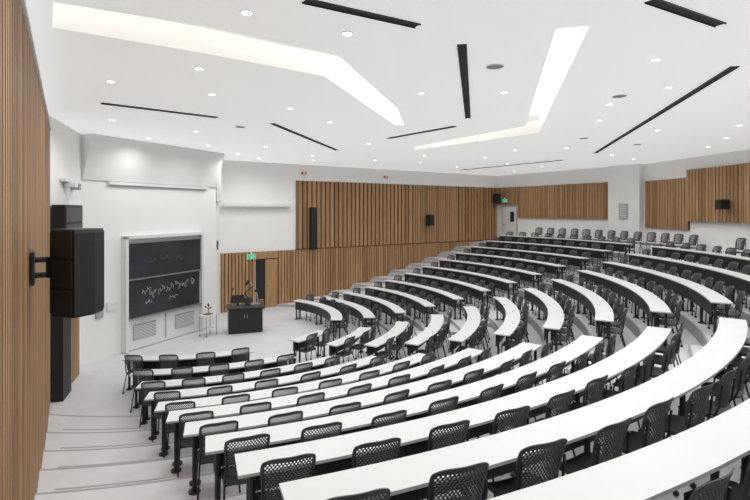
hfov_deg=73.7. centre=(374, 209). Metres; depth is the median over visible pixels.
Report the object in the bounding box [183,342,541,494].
table
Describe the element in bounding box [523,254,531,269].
chair
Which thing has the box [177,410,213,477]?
chair
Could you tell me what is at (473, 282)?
chair
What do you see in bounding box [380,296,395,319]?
chair
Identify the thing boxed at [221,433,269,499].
chair
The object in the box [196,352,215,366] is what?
chair
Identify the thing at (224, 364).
chair
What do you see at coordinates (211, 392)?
chair
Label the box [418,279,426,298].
chair
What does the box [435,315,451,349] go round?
chair
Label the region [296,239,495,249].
trim
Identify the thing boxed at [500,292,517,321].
chair
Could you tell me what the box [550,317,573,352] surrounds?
chair
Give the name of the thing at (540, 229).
chair
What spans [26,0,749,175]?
ceiling
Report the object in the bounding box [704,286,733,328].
chair
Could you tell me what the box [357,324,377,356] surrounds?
chair
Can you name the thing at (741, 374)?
chair
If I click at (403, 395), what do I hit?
chair
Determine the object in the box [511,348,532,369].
chair
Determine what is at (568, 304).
chair
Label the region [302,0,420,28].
ceiling vent
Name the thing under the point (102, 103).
ceiling vent
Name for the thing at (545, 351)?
chair
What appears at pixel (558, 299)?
chair
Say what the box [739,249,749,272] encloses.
chair
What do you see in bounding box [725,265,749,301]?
chair
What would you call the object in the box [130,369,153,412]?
chair
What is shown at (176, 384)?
table
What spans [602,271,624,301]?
chair
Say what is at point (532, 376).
chair
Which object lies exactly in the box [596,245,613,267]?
chair
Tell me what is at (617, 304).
chair
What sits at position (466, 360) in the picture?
chair
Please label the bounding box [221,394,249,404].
chair
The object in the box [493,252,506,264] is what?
chair
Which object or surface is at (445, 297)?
table
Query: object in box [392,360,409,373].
chair
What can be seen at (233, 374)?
chair
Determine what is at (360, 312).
table
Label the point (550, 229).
chair
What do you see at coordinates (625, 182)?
column
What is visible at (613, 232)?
chair
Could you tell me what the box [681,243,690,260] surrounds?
chair
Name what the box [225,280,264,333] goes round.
lectern
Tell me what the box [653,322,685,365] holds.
chair
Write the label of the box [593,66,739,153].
ceiling vent
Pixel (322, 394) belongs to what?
chair
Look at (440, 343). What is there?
chair
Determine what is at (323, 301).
chair
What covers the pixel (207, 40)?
cove
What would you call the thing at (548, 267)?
table
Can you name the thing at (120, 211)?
wall
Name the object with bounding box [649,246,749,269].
table
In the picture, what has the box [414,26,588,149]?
cove
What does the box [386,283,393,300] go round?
chair
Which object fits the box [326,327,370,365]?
table
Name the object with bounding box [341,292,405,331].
table
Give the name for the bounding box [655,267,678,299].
chair
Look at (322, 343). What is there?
chair
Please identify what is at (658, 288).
chair
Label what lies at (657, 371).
chair
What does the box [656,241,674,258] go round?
chair
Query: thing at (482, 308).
chair
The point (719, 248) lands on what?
chair
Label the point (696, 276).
chair
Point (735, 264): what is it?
chair
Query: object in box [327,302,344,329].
chair
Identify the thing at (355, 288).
chair
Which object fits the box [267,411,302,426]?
chair
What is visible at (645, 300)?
table
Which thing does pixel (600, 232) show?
chair
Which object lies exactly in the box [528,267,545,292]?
chair
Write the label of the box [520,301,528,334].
chair
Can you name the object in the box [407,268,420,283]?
chair
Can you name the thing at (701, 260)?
chair
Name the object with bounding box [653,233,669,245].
chair
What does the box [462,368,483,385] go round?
chair
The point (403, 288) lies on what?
chair
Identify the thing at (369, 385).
chair
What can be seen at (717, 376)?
chair
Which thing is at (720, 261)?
chair
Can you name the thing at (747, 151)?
wall
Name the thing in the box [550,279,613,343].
table
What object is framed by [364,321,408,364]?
table
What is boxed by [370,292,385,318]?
chair
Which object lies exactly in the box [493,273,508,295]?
chair
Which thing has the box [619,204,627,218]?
speaker grille
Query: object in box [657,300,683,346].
chair
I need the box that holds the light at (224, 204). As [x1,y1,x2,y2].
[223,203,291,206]
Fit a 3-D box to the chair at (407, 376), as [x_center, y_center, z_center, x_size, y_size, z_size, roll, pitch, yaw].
[0.301,3.163,8.367,0.494,0.932,0.520,0,0,-33]
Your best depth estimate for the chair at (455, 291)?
18.91 m
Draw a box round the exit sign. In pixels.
[247,252,255,259]
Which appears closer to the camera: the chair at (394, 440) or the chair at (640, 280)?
the chair at (394, 440)
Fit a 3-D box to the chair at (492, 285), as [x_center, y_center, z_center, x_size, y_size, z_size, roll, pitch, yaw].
[4.101,3.163,18.365,0.520,0.932,0.494,0,0,-9]
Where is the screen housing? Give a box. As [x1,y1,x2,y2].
[108,181,207,189]
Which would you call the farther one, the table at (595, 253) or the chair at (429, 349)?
the table at (595, 253)
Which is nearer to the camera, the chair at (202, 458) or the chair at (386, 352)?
the chair at (202, 458)
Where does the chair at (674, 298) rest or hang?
on the tiers
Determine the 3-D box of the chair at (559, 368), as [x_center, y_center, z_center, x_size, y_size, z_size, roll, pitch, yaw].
[2.527,2.663,7.403,0.494,0.932,0.520,0,0,-40]
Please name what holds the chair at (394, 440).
on the tiers
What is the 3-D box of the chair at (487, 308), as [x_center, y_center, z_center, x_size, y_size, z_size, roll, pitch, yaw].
[3.209,3.402,15.149,0.520,0.932,0.494,0,0,3]
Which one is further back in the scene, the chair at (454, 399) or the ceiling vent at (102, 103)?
the ceiling vent at (102, 103)
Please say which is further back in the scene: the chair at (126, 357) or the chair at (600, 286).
the chair at (600, 286)
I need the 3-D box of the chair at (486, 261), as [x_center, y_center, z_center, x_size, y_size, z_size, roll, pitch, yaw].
[4.848,2.663,22.430,0.520,0.932,0.494,0,0,-35]
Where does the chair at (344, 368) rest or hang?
on the tiers
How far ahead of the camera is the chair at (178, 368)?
10.74 m
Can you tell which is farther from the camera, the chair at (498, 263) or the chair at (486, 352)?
the chair at (498, 263)
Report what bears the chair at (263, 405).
on the tiers
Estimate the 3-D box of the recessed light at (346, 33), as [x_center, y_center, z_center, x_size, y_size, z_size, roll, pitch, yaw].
[-0.330,-2.091,5.930,0.140,0.015,0.140,0,0,0]
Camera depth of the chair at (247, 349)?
12.24 m
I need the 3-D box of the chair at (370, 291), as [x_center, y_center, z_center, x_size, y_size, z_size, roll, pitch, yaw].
[-0.328,3.743,20.363,0.520,0.932,0.494,0,0,-34]
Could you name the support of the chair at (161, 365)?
on the floor
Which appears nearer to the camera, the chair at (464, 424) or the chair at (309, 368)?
the chair at (464, 424)
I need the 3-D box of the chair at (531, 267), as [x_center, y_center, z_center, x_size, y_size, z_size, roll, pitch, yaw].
[5.964,2.663,19.744,0.520,0.932,0.494,0,0,-18]
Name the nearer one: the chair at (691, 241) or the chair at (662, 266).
the chair at (662, 266)
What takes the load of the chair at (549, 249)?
on the tiers
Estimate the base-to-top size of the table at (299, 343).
0.734 m
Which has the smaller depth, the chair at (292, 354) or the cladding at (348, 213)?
the chair at (292, 354)
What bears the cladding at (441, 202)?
attached to the wall at (241, 228)
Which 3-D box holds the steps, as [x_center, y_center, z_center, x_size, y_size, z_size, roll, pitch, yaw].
[2.482,3.211,14.700,14.260,1.998,27.962,0,0,12]
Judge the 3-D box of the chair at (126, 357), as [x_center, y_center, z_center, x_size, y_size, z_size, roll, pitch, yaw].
[-5.630,3.833,11.874,0.494,0.932,0.520,0,0,5]
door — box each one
[256,258,277,307]
[502,206,517,235]
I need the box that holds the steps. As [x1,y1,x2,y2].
[53,249,703,499]
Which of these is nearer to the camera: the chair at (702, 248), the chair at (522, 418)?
the chair at (522, 418)
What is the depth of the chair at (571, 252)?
20.59 m
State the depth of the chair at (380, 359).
10.70 m
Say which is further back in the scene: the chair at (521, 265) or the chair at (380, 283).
the chair at (380, 283)
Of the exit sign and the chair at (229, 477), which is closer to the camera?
the chair at (229, 477)
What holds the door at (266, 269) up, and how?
in the wall at (241, 228)
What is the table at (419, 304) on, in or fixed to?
on the tiers
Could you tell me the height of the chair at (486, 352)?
0.932 m
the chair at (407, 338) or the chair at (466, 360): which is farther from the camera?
the chair at (407, 338)
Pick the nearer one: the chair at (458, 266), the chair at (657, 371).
the chair at (657, 371)
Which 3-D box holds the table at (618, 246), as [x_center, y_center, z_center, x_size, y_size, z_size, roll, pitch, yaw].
[8.645,1.722,23.538,0.839,0.734,7.781,0,0,-27]
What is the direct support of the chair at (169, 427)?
on the tiers
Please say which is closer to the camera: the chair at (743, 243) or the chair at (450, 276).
the chair at (743, 243)
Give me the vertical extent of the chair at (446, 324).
0.932 m
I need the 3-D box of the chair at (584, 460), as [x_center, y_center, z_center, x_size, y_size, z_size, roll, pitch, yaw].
[1.817,2.132,4.158,0.494,0.932,0.520,0,0,-32]
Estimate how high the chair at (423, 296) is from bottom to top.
0.932 m
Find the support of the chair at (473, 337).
on the tiers
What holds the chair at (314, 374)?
on the tiers
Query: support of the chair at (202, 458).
on the tiers
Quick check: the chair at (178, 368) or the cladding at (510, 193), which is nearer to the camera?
the chair at (178, 368)
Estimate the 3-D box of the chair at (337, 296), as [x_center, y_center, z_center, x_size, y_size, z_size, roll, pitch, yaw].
[-1.758,3.833,20.403,0.520,0.932,0.494,0,0,-44]
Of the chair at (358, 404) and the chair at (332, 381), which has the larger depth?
the chair at (332, 381)
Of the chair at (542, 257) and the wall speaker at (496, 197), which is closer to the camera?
the chair at (542, 257)
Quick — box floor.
[49,306,387,415]
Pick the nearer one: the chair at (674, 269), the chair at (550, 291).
the chair at (674, 269)
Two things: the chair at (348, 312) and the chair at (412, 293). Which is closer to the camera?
the chair at (348, 312)
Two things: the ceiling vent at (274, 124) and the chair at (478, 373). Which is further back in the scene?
the ceiling vent at (274, 124)
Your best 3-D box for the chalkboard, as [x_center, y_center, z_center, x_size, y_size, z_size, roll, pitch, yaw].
[-6.851,2.530,16.413,0.240,3.500,3.200,0,0,24]
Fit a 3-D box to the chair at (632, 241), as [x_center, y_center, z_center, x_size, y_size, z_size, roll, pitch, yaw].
[10.321,1.623,20.445,0.520,0.932,0.494,0,0,-16]
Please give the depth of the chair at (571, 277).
17.05 m
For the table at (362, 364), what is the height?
0.734 m
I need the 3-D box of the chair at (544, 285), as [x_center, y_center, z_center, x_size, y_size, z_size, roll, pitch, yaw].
[5.397,2.922,16.626,0.520,0.932,0.494,0,0,-3]
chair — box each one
[122,355,142,393]
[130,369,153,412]
[139,381,165,426]
[152,391,180,441]
[159,354,178,368]
[163,401,195,458]
[171,367,192,379]
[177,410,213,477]
[182,377,205,388]
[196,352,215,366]
[197,420,240,499]
[207,385,232,396]
[208,363,228,375]
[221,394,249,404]
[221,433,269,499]
[222,373,244,384]
[231,347,249,362]
[239,402,271,414]
[244,359,263,371]
[254,378,277,390]
[256,453,315,499]
[260,368,280,379]
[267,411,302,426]
[272,386,297,397]
[276,353,294,366]
[294,362,312,373]
[295,332,317,363]
[296,392,324,406]
[298,294,314,319]
[300,371,320,383]
[301,422,341,442]
[310,296,326,321]
[310,327,332,359]
[318,378,341,389]
[319,299,335,326]
[324,355,340,367]
[326,488,389,499]
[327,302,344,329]
[329,402,360,415]
[331,292,338,298]
[332,306,347,335]
[333,336,354,362]
[335,311,349,337]
[339,363,356,375]
[344,294,351,318]
[345,297,361,323]
[347,383,371,396]
[348,330,368,361]
[352,437,400,467]
[353,287,360,293]
[354,300,370,326]
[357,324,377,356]
[359,370,379,381]
[362,304,378,331]
[365,290,373,307]
[367,308,381,334]
[369,355,384,367]
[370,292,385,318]
[371,410,406,428]
[373,336,394,363]
[374,281,381,287]
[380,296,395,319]
[383,389,409,404]
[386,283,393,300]
[386,330,405,363]
[387,374,410,387]
[390,299,405,326]
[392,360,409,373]
[393,323,412,357]
[394,275,401,280]
[398,303,411,328]
[399,286,405,309]
[399,318,415,337]
[406,288,416,312]
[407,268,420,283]
[408,277,414,295]
[410,291,425,317]
[413,334,434,360]
[417,294,432,321]
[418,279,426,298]
[421,352,435,364]
[423,298,439,325]
[423,327,445,362]
[425,270,432,287]
[427,364,444,377]
[427,379,451,394]
[427,396,458,416]
[427,420,469,499]
[428,462,488,499]
[429,271,442,288]
[430,282,438,304]
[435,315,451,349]
[435,321,449,356]
[436,310,451,341]
[440,273,454,289]
[442,255,454,268]
[443,284,450,309]
[443,287,459,313]
[444,263,450,268]
[451,275,465,296]
[451,291,466,315]
[453,256,465,270]
[455,265,462,281]
[455,330,476,364]
[456,355,470,369]
[460,278,476,302]
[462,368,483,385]
[465,323,485,355]
[467,266,474,282]
[469,280,485,305]
[470,317,487,348]
[476,383,503,438]
[477,312,489,346]
[478,283,494,309]
[479,268,487,288]
[479,346,491,361]
[480,302,484,319]
[480,306,489,339]
[482,259,489,274]
[487,438,566,496]
[488,270,498,294]
[489,371,536,434]
[492,405,529,496]
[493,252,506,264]
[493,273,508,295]
[494,260,500,277]
[498,358,513,374]
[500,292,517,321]
[501,324,523,363]
[503,275,519,299]
[504,262,511,280]
[508,317,528,348]
[509,311,528,347]
[511,306,528,341]
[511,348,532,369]
[512,253,519,267]
[516,263,523,282]
[517,265,534,288]
[517,296,523,320]
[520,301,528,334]
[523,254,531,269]
[526,389,575,463]
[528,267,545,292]
[528,283,545,312]
[529,341,551,383]
[532,227,542,236]
[535,287,553,314]
[536,256,544,278]
[537,361,565,385]
[540,257,556,281]
[543,248,550,252]
[543,291,561,319]
[547,228,553,237]
[548,249,564,270]
[550,259,567,282]
[550,300,572,336]
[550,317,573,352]
[551,311,574,349]
[553,351,588,398]
[554,228,565,237]
[555,274,573,299]
[556,375,607,413]
[559,417,631,473]
[560,295,566,313]
[562,305,575,340]
[566,229,578,238]
[566,241,573,246]
[566,277,584,307]
[568,250,577,273]
[570,341,604,389]
[573,252,590,274]
[574,281,593,312]
[579,229,590,239]
[579,242,586,256]
[582,284,602,317]
[583,235,591,239]
[584,244,601,266]
[586,332,617,388]
[588,288,610,323]
[592,230,602,240]
[592,265,601,292]
[593,268,613,292]
[593,293,616,327]
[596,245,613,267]
[601,298,621,337]
[601,303,625,345]
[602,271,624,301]
[602,363,640,432]
[602,397,679,496]
[603,309,627,351]
[604,237,620,259]
[606,230,615,241]
[613,350,655,389]
[614,231,628,248]
[614,274,634,305]
[618,238,635,261]
[619,257,627,278]
[622,277,643,308]
[626,231,642,252]
[630,259,638,266]
[631,281,654,316]
[632,249,650,269]
[635,340,674,409]
[637,285,662,322]
[639,232,655,253]
[642,331,680,379]
[643,261,651,288]
[643,264,665,295]
[646,251,665,272]
[648,382,719,488]
[651,294,678,333]
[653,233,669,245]
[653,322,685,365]
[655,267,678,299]
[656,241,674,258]
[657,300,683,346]
[665,290,673,330]
[666,252,679,273]
[667,270,690,301]
[668,234,683,247]
[678,366,737,418]
[680,235,698,248]
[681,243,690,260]
[684,254,694,281]
[684,463,749,499]
[686,277,712,315]
[688,467,734,499]
[691,273,700,306]
[694,281,723,321]
[695,244,705,262]
[699,257,710,288]
[699,259,724,293]
[702,352,749,406]
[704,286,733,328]
[712,246,721,266]
[712,262,738,294]
[713,247,736,268]
[713,360,749,398]
[717,291,744,323]
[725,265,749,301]
[727,357,744,368]
[729,238,746,253]
[729,347,749,368]
[730,338,749,369]
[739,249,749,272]
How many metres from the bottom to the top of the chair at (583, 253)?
0.932 m
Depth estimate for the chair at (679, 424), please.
4.79 m
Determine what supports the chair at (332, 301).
on the floor
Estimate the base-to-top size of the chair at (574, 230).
0.932 m
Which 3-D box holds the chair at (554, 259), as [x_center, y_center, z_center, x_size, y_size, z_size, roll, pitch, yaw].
[6.998,2.393,20.148,0.520,0.932,0.494,0,0,-16]
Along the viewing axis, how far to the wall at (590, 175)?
26.89 m
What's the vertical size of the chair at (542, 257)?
0.932 m
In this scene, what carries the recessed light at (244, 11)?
in the ceiling
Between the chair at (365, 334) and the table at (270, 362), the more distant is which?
the chair at (365, 334)
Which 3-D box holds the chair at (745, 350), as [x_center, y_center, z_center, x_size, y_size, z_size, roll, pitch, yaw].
[5.653,2.132,7.593,0.520,0.932,0.494,0,0,35]
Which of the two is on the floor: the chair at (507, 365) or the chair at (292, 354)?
the chair at (292, 354)
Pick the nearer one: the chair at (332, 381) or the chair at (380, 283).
the chair at (332, 381)
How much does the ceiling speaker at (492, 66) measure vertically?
0.015 m
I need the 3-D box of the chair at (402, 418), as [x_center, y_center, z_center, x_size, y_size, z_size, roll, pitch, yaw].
[0.072,2.663,5.654,0.494,0.932,0.520,0,0,-28]
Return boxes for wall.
[49,116,80,401]
[81,134,215,364]
[219,160,496,312]
[497,164,644,248]
[645,150,743,255]
[744,149,749,249]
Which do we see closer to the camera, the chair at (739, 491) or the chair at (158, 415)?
the chair at (739, 491)
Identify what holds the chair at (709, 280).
on the tiers
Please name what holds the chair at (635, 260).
on the tiers
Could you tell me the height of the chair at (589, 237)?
0.932 m
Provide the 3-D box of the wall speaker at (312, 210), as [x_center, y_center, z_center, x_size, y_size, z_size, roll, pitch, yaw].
[-2.855,0.850,23.103,0.367,1.950,0.360,0,0,0]
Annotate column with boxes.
[608,164,643,250]
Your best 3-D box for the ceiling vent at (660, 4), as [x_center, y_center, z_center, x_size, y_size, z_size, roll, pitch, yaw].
[3.330,-2.090,5.325,1.332,0.018,0.122,0,0,-30]
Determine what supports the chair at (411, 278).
on the tiers
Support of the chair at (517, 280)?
on the tiers
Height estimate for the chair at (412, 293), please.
0.932 m
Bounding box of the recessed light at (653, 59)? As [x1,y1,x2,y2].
[650,57,660,60]
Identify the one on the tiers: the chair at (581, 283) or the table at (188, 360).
the chair at (581, 283)
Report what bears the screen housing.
attached to the wall at (120, 211)
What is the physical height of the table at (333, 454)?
0.734 m
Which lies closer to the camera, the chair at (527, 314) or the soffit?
the chair at (527, 314)
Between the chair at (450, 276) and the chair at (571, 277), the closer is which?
the chair at (571, 277)
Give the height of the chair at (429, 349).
0.932 m
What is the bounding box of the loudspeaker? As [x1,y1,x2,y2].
[51,205,82,402]
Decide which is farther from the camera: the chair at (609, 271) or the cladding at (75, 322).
the chair at (609, 271)
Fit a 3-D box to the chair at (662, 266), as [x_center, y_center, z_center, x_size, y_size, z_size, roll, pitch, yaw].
[8.618,2.132,15.422,0.520,0.932,0.494,0,0,4]
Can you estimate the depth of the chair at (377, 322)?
17.03 m
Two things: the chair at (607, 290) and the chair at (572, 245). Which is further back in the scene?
the chair at (572, 245)
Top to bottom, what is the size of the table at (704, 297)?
0.734 m
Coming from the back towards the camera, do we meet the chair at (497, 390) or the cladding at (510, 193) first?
the cladding at (510, 193)
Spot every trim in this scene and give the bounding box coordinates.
[21,0,51,130]
[255,251,277,258]
[296,179,497,187]
[296,180,297,248]
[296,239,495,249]
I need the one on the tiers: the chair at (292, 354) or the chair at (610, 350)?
the chair at (610, 350)
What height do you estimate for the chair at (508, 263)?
0.932 m
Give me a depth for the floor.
15.30 m
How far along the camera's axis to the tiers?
8.85 m
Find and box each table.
[122,349,253,389]
[129,354,295,408]
[136,356,333,424]
[144,355,384,439]
[154,353,430,456]
[166,348,482,473]
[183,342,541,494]
[199,303,217,336]
[205,335,603,499]
[235,326,670,499]
[279,317,747,499]
[289,330,326,363]
[294,299,341,341]
[319,296,374,329]
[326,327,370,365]
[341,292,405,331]
[363,286,435,326]
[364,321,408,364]
[383,280,463,319]
[402,272,490,305]
[404,314,443,366]
[420,266,516,301]
[437,259,541,289]
[447,306,480,354]
[455,252,565,279]
[471,246,588,269]
[486,240,609,268]
[488,398,749,499]
[493,297,519,354]
[497,235,631,261]
[522,288,563,351]
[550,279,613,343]
[577,270,670,345]
[602,262,732,336]
[626,254,749,303]
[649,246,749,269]
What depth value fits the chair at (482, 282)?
19.16 m
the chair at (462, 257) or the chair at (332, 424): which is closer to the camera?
the chair at (332, 424)
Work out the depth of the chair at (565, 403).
5.30 m
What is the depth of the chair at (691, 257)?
15.80 m
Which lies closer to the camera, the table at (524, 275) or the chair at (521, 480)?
the chair at (521, 480)
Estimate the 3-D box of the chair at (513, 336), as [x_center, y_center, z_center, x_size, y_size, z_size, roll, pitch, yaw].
[3.595,3.163,12.571,0.520,0.932,0.494,0,0,27]
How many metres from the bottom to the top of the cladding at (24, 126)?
6.050 m
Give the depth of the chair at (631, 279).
15.11 m
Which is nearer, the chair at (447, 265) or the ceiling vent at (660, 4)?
the ceiling vent at (660, 4)
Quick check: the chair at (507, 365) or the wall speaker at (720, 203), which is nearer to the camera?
the chair at (507, 365)
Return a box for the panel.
[217,167,221,202]
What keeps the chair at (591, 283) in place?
on the tiers
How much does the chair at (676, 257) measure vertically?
0.932 m
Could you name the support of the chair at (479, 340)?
on the tiers
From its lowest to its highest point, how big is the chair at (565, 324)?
0.932 m
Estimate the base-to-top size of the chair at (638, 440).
0.932 m
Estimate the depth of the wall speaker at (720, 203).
17.74 m
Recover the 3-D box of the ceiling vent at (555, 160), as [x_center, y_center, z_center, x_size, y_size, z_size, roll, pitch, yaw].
[6.150,-2.090,23.600,0.122,0.018,6.233,0,0,-33]
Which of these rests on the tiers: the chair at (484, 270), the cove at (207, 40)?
the chair at (484, 270)
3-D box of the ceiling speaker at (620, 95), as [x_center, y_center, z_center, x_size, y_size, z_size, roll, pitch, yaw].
[4.500,-2.092,9.200,0.260,0.015,0.260,0,0,0]
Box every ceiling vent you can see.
[100,102,218,117]
[270,123,338,150]
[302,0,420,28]
[386,126,456,138]
[457,44,470,118]
[463,160,562,169]
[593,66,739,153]
[645,0,726,27]
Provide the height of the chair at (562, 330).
0.932 m
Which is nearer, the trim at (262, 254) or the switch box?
the switch box
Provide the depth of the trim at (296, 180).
22.84 m
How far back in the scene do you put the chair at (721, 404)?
5.25 m
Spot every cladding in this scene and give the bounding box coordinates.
[0,0,49,499]
[71,317,79,383]
[221,252,254,312]
[278,240,495,303]
[298,181,411,248]
[412,185,457,242]
[458,187,496,240]
[497,187,517,204]
[518,182,607,218]
[645,178,689,229]
[686,164,738,222]
[739,163,749,222]
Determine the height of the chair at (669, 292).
0.932 m
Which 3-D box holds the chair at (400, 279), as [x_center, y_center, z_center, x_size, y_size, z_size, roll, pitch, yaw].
[0.908,3.402,22.275,0.494,0.932,0.520,0,0,42]
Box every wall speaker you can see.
[31,228,103,317]
[309,207,316,249]
[426,215,433,225]
[493,194,500,202]
[715,199,729,208]
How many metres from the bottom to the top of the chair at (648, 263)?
0.932 m
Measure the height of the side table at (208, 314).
1.099 m
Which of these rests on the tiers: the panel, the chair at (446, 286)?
the chair at (446, 286)
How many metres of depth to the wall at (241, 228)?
22.23 m
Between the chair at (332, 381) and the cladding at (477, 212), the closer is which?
the chair at (332, 381)
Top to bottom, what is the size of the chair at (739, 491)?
0.932 m
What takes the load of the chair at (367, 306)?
on the floor
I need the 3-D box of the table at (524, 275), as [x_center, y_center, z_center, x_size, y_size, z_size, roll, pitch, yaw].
[4.808,2.762,21.586,0.809,0.734,6.469,0,0,-27]
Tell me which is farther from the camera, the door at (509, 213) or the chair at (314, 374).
the door at (509, 213)
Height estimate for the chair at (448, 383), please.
0.932 m
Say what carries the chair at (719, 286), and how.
on the tiers
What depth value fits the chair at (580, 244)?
21.61 m
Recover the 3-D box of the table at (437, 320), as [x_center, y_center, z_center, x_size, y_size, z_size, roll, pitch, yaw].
[1.546,3.692,14.146,0.602,0.734,3.763,0,0,17]
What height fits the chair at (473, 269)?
0.932 m
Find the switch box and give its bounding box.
[95,301,117,318]
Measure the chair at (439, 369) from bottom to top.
0.932 m
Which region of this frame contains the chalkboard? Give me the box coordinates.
[121,232,203,352]
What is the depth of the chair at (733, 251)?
15.43 m
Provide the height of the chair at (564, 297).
0.932 m
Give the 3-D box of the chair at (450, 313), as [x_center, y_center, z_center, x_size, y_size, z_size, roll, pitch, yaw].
[2.149,3.592,15.543,0.520,0.932,0.494,0,0,8]
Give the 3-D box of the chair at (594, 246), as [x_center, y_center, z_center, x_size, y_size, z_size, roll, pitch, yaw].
[9.071,1.873,20.822,0.520,0.932,0.494,0,0,-22]
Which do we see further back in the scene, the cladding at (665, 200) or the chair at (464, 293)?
the cladding at (665, 200)
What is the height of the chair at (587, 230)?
0.932 m
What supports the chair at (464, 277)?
on the tiers
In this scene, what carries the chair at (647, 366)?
on the tiers
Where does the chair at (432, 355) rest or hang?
on the tiers
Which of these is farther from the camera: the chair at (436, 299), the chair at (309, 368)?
the chair at (436, 299)
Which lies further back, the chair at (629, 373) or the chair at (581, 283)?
the chair at (581, 283)
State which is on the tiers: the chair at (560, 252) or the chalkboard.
the chair at (560, 252)
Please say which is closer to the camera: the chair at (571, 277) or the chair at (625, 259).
the chair at (571, 277)
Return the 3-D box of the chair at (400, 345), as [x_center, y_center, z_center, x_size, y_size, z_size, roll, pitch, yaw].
[0.597,3.743,13.710,0.520,0.932,0.494,0,0,19]
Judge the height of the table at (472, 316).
0.734 m
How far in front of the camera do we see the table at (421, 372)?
7.85 m
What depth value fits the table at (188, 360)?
12.24 m
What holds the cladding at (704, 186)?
attached to the wall at (711, 234)
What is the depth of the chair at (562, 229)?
25.90 m
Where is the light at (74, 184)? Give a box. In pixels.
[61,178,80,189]
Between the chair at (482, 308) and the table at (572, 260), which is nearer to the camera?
the chair at (482, 308)
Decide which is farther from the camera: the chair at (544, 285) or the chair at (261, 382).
the chair at (544, 285)
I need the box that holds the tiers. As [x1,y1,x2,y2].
[34,241,749,499]
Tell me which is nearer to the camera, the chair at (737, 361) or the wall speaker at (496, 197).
the chair at (737, 361)
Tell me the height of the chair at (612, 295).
0.932 m
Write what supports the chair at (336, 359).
on the tiers
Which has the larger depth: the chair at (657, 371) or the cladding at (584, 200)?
the cladding at (584, 200)
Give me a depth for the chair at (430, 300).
18.49 m
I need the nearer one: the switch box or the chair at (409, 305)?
the switch box
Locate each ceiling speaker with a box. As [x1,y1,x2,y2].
[486,64,503,68]
[612,94,626,97]
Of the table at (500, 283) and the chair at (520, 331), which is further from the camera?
the table at (500, 283)
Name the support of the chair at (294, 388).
on the tiers
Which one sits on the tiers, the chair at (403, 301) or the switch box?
the chair at (403, 301)
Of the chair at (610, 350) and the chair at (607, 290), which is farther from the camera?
the chair at (607, 290)
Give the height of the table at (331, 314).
0.734 m
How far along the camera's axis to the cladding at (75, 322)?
12.72 m
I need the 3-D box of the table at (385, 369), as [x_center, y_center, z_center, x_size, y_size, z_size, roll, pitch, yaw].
[-1.072,3.502,9.227,5.538,0.734,0.810,0,0,-32]
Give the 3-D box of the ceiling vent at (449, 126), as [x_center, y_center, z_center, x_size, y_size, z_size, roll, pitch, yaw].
[1.190,-2.090,13.550,0.122,0.018,2.672,0,0,-38]
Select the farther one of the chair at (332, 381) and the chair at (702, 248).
the chair at (702, 248)
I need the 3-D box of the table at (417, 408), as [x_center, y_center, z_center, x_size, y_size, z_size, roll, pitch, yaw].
[1.373,2.762,7.062,7.430,0.734,0.950,0,0,-37]
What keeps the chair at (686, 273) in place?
on the tiers
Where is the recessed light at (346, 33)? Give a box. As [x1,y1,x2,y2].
[341,31,352,35]
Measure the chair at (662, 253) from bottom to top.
0.932 m
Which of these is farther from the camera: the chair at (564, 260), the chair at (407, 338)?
the chair at (564, 260)
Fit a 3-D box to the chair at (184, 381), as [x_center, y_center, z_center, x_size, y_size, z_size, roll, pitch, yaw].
[-3.613,3.743,10.001,0.494,0.932,0.520,0,0,-17]
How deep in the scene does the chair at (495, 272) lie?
20.29 m
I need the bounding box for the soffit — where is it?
[82,133,224,186]
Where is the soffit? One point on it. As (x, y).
(104, 158)
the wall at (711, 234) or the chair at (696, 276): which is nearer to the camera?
the chair at (696, 276)
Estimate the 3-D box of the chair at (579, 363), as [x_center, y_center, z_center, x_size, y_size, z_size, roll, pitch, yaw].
[3.098,2.663,7.902,0.520,0.932,0.494,0,0,44]
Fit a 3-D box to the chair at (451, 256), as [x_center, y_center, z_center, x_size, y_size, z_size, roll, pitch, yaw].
[3.573,2.663,24.206,0.520,0.932,0.494,0,0,-44]
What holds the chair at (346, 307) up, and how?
on the floor
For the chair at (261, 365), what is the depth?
11.27 m
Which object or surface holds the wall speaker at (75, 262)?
attached to the cladding at (24, 126)
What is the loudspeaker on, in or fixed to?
on the floor
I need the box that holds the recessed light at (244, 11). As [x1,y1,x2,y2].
[240,9,252,15]
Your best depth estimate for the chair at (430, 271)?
22.50 m
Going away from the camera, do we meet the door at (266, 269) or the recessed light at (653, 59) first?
the recessed light at (653, 59)
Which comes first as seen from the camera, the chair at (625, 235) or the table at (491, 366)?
the table at (491, 366)
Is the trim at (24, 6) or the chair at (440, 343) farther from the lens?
the chair at (440, 343)
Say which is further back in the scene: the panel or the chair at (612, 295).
the panel
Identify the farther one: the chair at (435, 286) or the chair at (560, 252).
the chair at (560, 252)
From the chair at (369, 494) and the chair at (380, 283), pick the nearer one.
the chair at (369, 494)
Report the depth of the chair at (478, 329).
14.35 m
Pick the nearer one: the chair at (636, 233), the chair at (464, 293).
the chair at (464, 293)
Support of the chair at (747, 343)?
on the tiers
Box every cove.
[52,2,403,124]
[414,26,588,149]
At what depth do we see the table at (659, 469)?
3.13 m
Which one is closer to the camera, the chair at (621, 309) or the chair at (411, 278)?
the chair at (621, 309)
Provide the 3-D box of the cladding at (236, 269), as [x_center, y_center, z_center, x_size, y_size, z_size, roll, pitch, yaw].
[-5.824,3.060,21.330,1.500,2.480,0.069,0,0,-35]
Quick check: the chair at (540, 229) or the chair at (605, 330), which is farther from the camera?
the chair at (540, 229)
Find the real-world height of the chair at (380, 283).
0.932 m
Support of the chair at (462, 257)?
on the tiers
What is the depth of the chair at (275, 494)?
3.93 m
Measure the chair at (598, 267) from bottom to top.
0.932 m

